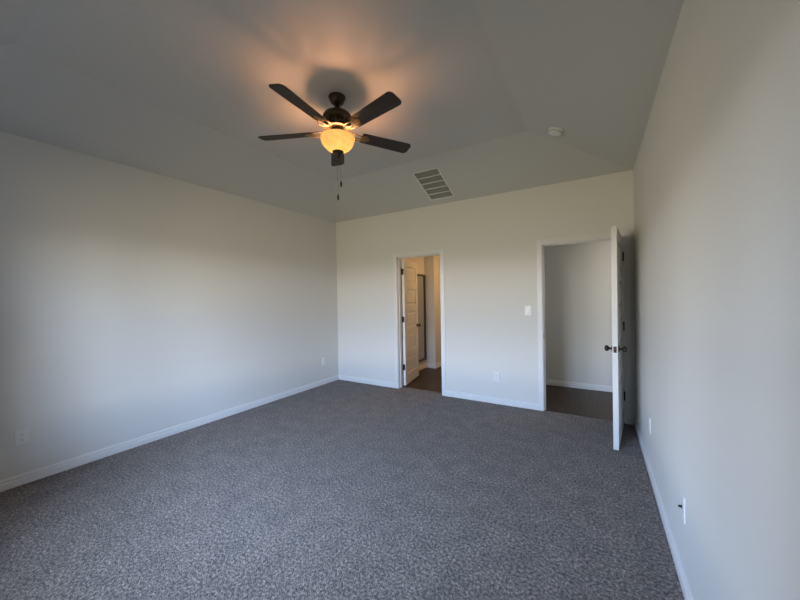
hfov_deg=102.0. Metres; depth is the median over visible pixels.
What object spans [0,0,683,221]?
ceiling
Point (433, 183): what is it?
ceiling vent
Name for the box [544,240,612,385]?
wall
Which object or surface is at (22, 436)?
wall outlet
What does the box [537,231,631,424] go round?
door frame
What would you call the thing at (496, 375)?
wall outlet
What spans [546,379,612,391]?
baseboard
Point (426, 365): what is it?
baseboard
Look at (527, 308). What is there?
light switch
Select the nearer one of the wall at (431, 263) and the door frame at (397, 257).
the door frame at (397, 257)
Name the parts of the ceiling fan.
blade, blade, lamp shade, blade, blade, blade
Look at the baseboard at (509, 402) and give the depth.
4.44 m
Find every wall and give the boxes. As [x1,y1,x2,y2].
[0,131,338,480]
[336,170,635,424]
[401,257,425,365]
[424,255,440,363]
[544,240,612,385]
[633,0,799,599]
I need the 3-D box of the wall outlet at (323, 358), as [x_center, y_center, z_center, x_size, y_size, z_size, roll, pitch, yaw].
[-1.259,1.010,5.384,0.008,0.125,0.080,-1,1,31]
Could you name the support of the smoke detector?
attached to the ceiling
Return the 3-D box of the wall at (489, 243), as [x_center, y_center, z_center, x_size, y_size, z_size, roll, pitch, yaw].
[1.227,0.021,4.340,6.800,2.803,0.120,-1,1,31]
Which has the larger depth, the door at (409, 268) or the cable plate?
the door at (409, 268)
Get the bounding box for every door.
[401,259,420,385]
[604,226,626,449]
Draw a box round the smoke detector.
[548,127,562,135]
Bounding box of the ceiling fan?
[258,83,410,199]
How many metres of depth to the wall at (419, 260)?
6.33 m
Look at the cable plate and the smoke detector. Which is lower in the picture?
the cable plate
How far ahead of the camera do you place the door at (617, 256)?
2.92 m
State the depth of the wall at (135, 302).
3.19 m
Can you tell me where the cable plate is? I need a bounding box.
[678,490,684,523]
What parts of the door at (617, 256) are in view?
knob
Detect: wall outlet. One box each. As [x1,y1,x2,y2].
[14,427,29,446]
[322,357,325,364]
[493,372,499,381]
[648,415,650,433]
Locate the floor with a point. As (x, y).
(338, 489)
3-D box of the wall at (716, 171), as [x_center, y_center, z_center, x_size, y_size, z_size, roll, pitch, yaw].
[1.345,0.045,1.424,0.120,2.803,4.747,-1,1,31]
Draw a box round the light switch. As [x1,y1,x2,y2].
[524,306,530,315]
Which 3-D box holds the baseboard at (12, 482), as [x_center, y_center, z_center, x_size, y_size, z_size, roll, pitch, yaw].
[-2.267,1.387,3.707,0.016,0.082,4.627,-1,1,31]
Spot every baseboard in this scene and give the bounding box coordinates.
[0,375,338,491]
[339,375,538,409]
[403,362,440,376]
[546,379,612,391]
[634,417,693,599]
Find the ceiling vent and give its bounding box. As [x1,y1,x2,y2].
[412,167,453,200]
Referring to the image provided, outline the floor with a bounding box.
[0,366,684,599]
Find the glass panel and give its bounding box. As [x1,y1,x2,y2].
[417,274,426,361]
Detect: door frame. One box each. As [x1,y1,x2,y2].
[393,249,445,395]
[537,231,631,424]
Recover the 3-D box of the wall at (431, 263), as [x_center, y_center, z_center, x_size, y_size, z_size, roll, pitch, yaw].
[1.149,0.065,7.525,0.335,2.660,2.340,-1,1,31]
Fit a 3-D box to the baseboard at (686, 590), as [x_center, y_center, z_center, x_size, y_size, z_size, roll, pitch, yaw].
[1.340,1.345,1.522,0.016,0.082,4.627,-1,1,31]
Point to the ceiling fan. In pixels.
(337, 138)
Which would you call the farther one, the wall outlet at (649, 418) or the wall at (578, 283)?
the wall at (578, 283)

